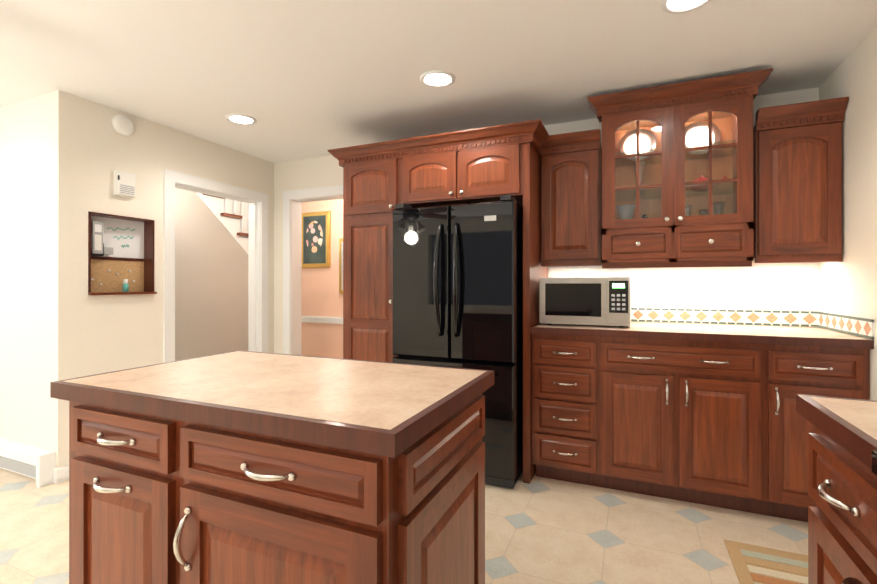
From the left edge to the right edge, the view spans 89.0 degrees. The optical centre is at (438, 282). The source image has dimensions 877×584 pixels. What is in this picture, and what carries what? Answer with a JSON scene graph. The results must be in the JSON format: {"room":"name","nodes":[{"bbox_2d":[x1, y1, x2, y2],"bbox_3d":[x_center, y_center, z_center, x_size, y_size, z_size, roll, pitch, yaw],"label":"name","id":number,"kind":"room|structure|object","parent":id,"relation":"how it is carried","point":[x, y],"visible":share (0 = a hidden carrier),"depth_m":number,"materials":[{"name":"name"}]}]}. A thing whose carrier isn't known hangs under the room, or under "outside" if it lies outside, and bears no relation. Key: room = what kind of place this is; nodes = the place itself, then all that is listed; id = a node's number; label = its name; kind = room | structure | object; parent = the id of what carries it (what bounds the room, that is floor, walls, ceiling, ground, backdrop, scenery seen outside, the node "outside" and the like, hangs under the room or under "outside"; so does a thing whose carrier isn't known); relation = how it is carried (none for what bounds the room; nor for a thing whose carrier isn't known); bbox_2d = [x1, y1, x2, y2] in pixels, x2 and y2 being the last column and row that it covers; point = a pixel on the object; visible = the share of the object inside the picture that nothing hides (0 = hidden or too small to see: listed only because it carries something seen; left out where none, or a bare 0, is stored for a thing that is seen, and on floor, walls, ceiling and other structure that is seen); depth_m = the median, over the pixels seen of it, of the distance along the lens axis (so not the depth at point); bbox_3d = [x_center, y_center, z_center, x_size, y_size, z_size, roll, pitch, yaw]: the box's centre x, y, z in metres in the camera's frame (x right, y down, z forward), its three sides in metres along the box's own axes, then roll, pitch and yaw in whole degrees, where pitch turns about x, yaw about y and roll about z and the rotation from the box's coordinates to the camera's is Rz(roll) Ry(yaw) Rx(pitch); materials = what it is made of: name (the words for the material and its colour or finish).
{"room":"kitchen","nodes":[
{"label":"kitchen","id":0,"kind":"room"},
{"bbox_2d":[0,94,44,448],"bbox_3d":[-3.238,0.020,3.127,1.970,2.305,0.140,0,0,23],"label":"wall","id":1,"kind":"structure","parent":0,"point":[22,251],"depth_m":2.77,"materials":[{"name":"paint"}]},
{"bbox_2d":[0,438,55,487],"bbox_3d":[-3.217,1.082,2.996,2.070,0.180,0.080,0,0,23],"label":"baseboard heater","id":2,"kind":"object","parent":1,"relation":"attached to","point":[38,464],"visible":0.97,"depth_m":2.63,"materials":[{"name":"white painted metal"}]},
{"bbox_2d":[44,90,273,467],"bbox_3d":[-1.956,0.020,3.437,0.140,2.305,1.724,0,0,23],"label":"wall","id":3,"kind":"structure","parent":0,"point":[89,149],"depth_m":2.82,"materials":[{"name":"paint"}]},
{"bbox_2d":[53,465,68,483],"bbox_3d":[-2.111,1.129,2.904,0.034,0.085,0.655,0,0,23],"label":"baseboard","id":4,"kind":"structure","parent":3,"relation":"attached to","point":[60,474],"depth_m":2.61,"materials":[{"name":"white wood"}]},
{"bbox_2d":[88,211,156,294],"bbox_3d":[-2.119,-0.184,2.967,0.129,0.519,0.414,0,0,23],"label":"shelf","id":5,"kind":"object","parent":3,"relation":"attached to","point":[129,241],"visible":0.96,"depth_m":3.03,"materials":[{"name":"brown wood"}]},
{"bbox_2d":[91,221,112,255],"bbox_3d":[-2.181,-0.284,2.885,0.064,0.219,0.135,0,0,23],"label":"phone","id":6,"kind":"object","parent":5,"relation":"attached to","point":[98,248],"visible":0.85,"depth_m":2.84,"materials":[{"name":"white plastic"}]},
{"bbox_2d":[122,279,128,291],"bbox_3d":[-2.112,0.017,3.010,0.035,0.087,0.035,0,0,23],"label":"sanitizer bottle","id":7,"kind":"object","parent":5,"relation":"on","point":[125,286],"visible":1,"depth_m":3.00,"materials":[{"name":"teal plastic"}]},
{"bbox_2d":[112,114,133,135],"bbox_3d":[-2.073,-1.043,2.943,0.036,0.136,0.136,0,0,23],"label":"smoke detector","id":8,"kind":"object","parent":3,"relation":"attached to","point":[122,125],"visible":1,"depth_m":2.92,"materials":[{"name":"white plastic"}]},
{"bbox_2d":[114,170,135,197],"bbox_3d":[-2.068,-0.653,2.945,0.043,0.160,0.120,0,0,23],"label":"door chime","id":9,"kind":"object","parent":3,"relation":"attached to","point":[124,184],"visible":1,"depth_m":2.93,"materials":[{"name":"white plastic"}]},
{"bbox_2d":[163,169,267,362],"bbox_3d":[-1.838,0.177,3.688,0.156,1.992,0.995,0,0,23],"label":"door frame","id":10,"kind":"structure","parent":3,"relation":"attached to","point":[258,201],"depth_m":3.85,"materials":[{"name":"white wood"}]},
{"bbox_2d":[302,199,342,358],"bbox_3d":[-0.819,0.023,5.166,2.600,2.305,0.140,0,0,23],"label":"wall","id":11,"kind":"structure","parent":0,"point":[322,296],"depth_m":5.28,"materials":[{"name":"pink paint"}]},
{"bbox_2d":[302,211,330,267],"bbox_3d":[-1.482,-0.519,5.358,0.430,0.670,0.034,0,0,23],"label":"picture frame","id":12,"kind":"object","parent":11,"relation":"attached to","point":[316,239],"visible":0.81,"depth_m":5.33,"materials":[{"name":"gold metal"}]},
{"bbox_2d":[302,316,342,323],"bbox_3d":[-0.921,0.438,5.118,2.450,0.075,0.028,0,0,23],"label":"chair rail","id":13,"kind":"object","parent":11,"relation":"attached to","point":[320,319],"depth_m":5.31,"materials":[{"name":"white wood"}]},
{"bbox_2d":[339,238,342,293],"bbox_3d":[-0.990,-0.199,5.147,0.380,0.650,0.032,0,0,23],"label":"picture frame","id":14,"kind":"object","parent":11,"relation":"attached to","point":[340,265],"visible":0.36,"depth_m":5.20,"materials":[{"name":"gold metal"}]},
{"bbox_2d":[0,468,807,583],"bbox_3d":[-0.903,1.194,1.558,7.498,0.050,6.750,0,0,23],"label":"floor","id":15,"kind":"structure","parent":0,"point":[540,530],"depth_m":2.07,"materials":[{"name":"tile"}]},
{"bbox_2d":[175,188,248,360],"bbox_3d":[-2.425,0.027,4.628,0.075,2.295,2.080,0,0,23],"label":"stairs","id":16,"kind":"structure","parent":15,"relation":"on","point":[211,274],"depth_m":4.71,"materials":[{"name":"white paint"}]},
{"bbox_2d":[50,350,493,583],"bbox_3d":[-0.423,0.712,1.211,1.008,0.914,0.625,0,0,23],"label":"kitchen island","id":17,"kind":"object","parent":15,"relation":"on","point":[241,467],"visible":1,"depth_m":0.96,"materials":[{"name":"brown wood"}]},
{"bbox_2d":[340,139,399,361],"bbox_3d":[-0.334,0.127,3.315,0.455,2.092,0.661,0,0,23],"label":"tall cabinet","id":18,"kind":"object","parent":15,"relation":"on","point":[371,172],"depth_m":3.01,"materials":[{"name":"brown wood"}]},
{"bbox_2d":[392,195,522,488],"bbox_3d":[0.200,0.338,2.955,0.776,1.667,0.843,0,0,23],"label":"fridge","id":19,"kind":"object","parent":15,"relation":"on","point":[457,285],"visible":0.62,"depth_m":2.59,"materials":[{"name":"black metal"}]},
{"bbox_2d":[531,330,614,488],"bbox_3d":[0.870,0.735,2.819,0.442,0.874,0.617,0,0,23],"label":"base cabinet","id":20,"kind":"object","parent":15,"relation":"on","point":[573,375],"depth_m":2.53,"materials":[{"name":"brown wood"}]},
{"bbox_2d":[615,334,786,518],"bbox_3d":[1.393,0.734,2.594,0.830,0.874,0.617,0,0,23],"label":"base cabinet","id":21,"kind":"object","parent":15,"relation":"on","point":[706,414],"depth_m":2.28,"materials":[{"name":"brown wood"}]},
{"bbox_2d":[531,322,873,345],"bbox_3d":[1.374,0.277,2.603,1.540,0.040,0.618,0,0,23],"label":"countertop","id":22,"kind":"structure","parent":21,"relation":"on","point":[656,329],"depth_m":2.37,"materials":[{"name":"beige stone"}]},
{"bbox_2d":[540,277,630,326],"bbox_3d":[0.930,0.112,2.804,0.510,0.290,0.403,0,0,23],"label":"microwave","id":23,"kind":"object","parent":22,"relation":"on","point":[605,301],"visible":1,"depth_m":2.62,"materials":[{"name":"metal"}]},
{"bbox_2d":[724,539,807,583],"bbox_3d":[1.372,1.165,1.490,0.560,0.008,0.925,0,0,23],"label":"rug","id":24,"kind":"object","parent":15,"relation":"on","point":[753,564],"visible":0.78,"depth_m":1.84,"materials":[{"name":"multicoloured fabric"}]},
{"bbox_2d":[787,342,873,521],"bbox_3d":[1.865,0.734,2.390,0.466,0.874,0.617,0,0,23],"label":"base cabinet","id":25,"kind":"object","parent":15,"relation":"on","point":[828,369],"depth_m":2.11,"materials":[{"name":"brown wood"}]},
{"bbox_2d":[796,406,876,583],"bbox_3d":[1.045,0.731,0.708,0.642,0.874,0.385,0,0,23],"label":"base cabinet","id":26,"kind":"object","parent":15,"relation":"on","point":[842,514],"depth_m":0.84,"materials":[{"name":"brown wood"}]},
{"bbox_2d":[796,394,876,450],"bbox_3d":[1.042,0.274,0.713,0.654,0.040,0.394,0,0,23],"label":"countertop","id":27,"kind":"structure","parent":26,"relation":"on","point":[857,418],"depth_m":0.87,"materials":[{"name":"beige stone"}]},
{"bbox_2d":[842,451,876,583],"bbox_3d":[0.776,0.695,0.195,0.714,0.905,0.761,0,0,23],"label":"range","id":28,"kind":"object","parent":15,"relation":"on","point":[850,580],"visible":1,"depth_m":0.65,"materials":[{"name":"black metal"}]},
{"bbox_2d":[0,0,876,162],"bbox_3d":[-1.436,-1.175,1.792,6.338,0.080,6.750,0,0,23],"label":"ceiling","id":29,"kind":"structure","parent":0,"point":[300,79],"depth_m":2.23,"materials":[{"name":"paint"}]},
{"bbox_2d":[226,114,256,124],"bbox_3d":[-1.362,-1.128,3.078,0.196,0.010,0.196,0,0,23],"label":"recessed light","id":30,"kind":"object","parent":29,"relation":"in","point":[242,119],"visible":1,"depth_m":3.08,"materials":[{"name":"white glass"}]},
{"bbox_2d":[420,70,454,86],"bbox_3d":[-0.005,-1.129,2.474,0.196,0.010,0.196,0,0,23],"label":"recessed light","id":31,"kind":"object","parent":29,"relation":"in","point":[437,78],"visible":1,"depth_m":2.47,"materials":[{"name":"white glass"}]},
{"bbox_2d":[661,0,710,13],"bbox_3d":[0.993,-1.130,1.771,0.196,0.010,0.196,0,0,23],"label":"recessed light","id":32,"kind":"object","parent":29,"relation":"in","point":[677,6],"visible":1,"depth_m":1.82,"materials":[{"name":"white glass"}]},
{"bbox_2d":[274,88,818,353],"bbox_3d":[0.355,0.020,3.456,4.368,2.305,0.140,0,0,23],"label":"wall","id":33,"kind":"structure","parent":0,"point":[777,286],"depth_m":2.86,"materials":[{"name":"paint"}]},
{"bbox_2d":[283,185,342,354],"bbox_3d":[-0.984,0.161,4.024,0.932,2.026,0.156,0,0,23],"label":"door frame","id":34,"kind":"structure","parent":33,"relation":"attached to","point":[293,200],"depth_m":4.13,"materials":[{"name":"white wood"}]},
{"bbox_2d":[400,123,540,214],"bbox_3d":[0.246,-0.719,3.066,0.810,0.402,0.661,0,0,23],"label":"upper cabinet","id":35,"kind":"object","parent":33,"relation":"attached to","point":[468,166],"depth_m":2.74,"materials":[{"name":"brown wood"}]},
{"bbox_2d":[541,128,604,263],"bbox_3d":[0.893,-0.532,2.958,0.363,0.787,0.347,0,0,23],"label":"upper cabinet","id":36,"kind":"object","parent":33,"relation":"attached to","point":[573,163],"depth_m":2.79,"materials":[{"name":"brown wood"}]},
{"bbox_2d":[601,212,684,267],"bbox_3d":[1.248,-0.245,2.755,0.393,0.253,0.414,0,0,23],"label":"upper cabinet","id":37,"kind":"object","parent":33,"relation":"attached to","point":[651,241],"depth_m":2.57,"materials":[{"name":"brown wood"}]},
{"bbox_2d":[616,204,635,218],"bbox_3d":[1.203,-0.404,2.863,0.120,0.180,0.120,0,0,23],"label":"vase","id":38,"kind":"object","parent":37,"relation":"in","point":[625,213],"depth_m":2.83,"materials":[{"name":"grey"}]},
{"bbox_2d":[677,208,752,266],"bbox_3d":[1.547,-0.245,2.626,0.393,0.253,0.414,0,0,23],"label":"upper cabinet","id":39,"kind":"object","parent":33,"relation":"attached to","point":[712,239],"depth_m":2.42,"materials":[{"name":"brown wood"}]},
{"bbox_2d":[685,204,692,215],"bbox_3d":[1.519,-0.395,2.727,0.064,0.160,0.064,0,0,23],"label":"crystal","id":40,"kind":"object","parent":39,"relation":"in","point":[689,209],"depth_m":2.71},
{"bbox_2d":[712,201,724,213],"bbox_3d":[1.683,-0.400,2.678,0.068,0.170,0.068,0,0,23],"label":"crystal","id":41,"kind":"object","parent":39,"relation":"in","point":[718,209],"depth_m":2.67},
{"bbox_2d":[631,308,873,338],"bbox_3d":[1.618,0.209,2.489,1.011,0.088,0.637,0,0,23],"label":"trim","id":42,"kind":"structure","parent":33,"relation":"attached to","point":[858,326],"depth_m":2.69,"materials":[{"name":"tile"}]},
{"bbox_2d":[737,97,848,262],"bbox_3d":[1.959,-0.532,2.499,0.370,0.787,0.347,0,0,23],"label":"upper cabinet","id":43,"kind":"object","parent":33,"relation":"attached to","point":[778,191],"depth_m":2.35,"materials":[{"name":"brown wood"}]},
{"bbox_2d":[619,129,655,160],"bbox_3d":[1.295,-0.899,2.900,0.219,0.215,0.051,0,0,23],"label":"platter","id":44,"kind":"object","parent":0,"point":[629,142],"depth_m":2.91,"materials":[{"name":"white ceramic"}]},
{"bbox_2d":[633,162,646,195],"bbox_3d":[1.276,-0.658,2.832,0.084,0.205,0.084,0,0,23],"label":"crystal vase","id":45,"kind":"object","parent":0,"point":[640,171],"depth_m":2.82,"materials":[{"name":"clear glass"}]},
{"bbox_2d":[685,121,720,153],"bbox_3d":[1.620,-0.899,2.760,0.219,0.215,0.051,0,0,23],"label":"platter","id":46,"kind":"object","parent":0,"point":[700,134],"depth_m":2.77,"materials":[{"name":"white ceramic"}]},
{"bbox_2d":[685,176,726,191],"bbox_3d":[1.605,-0.603,2.690,0.235,0.095,0.134,0,0,23],"label":"glass bowl","id":47,"kind":"object","parent":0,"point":[703,178],"depth_m":2.66,"materials":[{"name":"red glass"}]},
{"bbox_2d":[819,27,876,400],"bbox_3d":[1.200,0.014,0.074,0.140,2.305,5.684,0,0,23],"label":"wall","id":48,"kind":"structure","parent":0,"point":[848,285],"depth_m":2.14,"materials":[{"name":"paint"}]}
]}

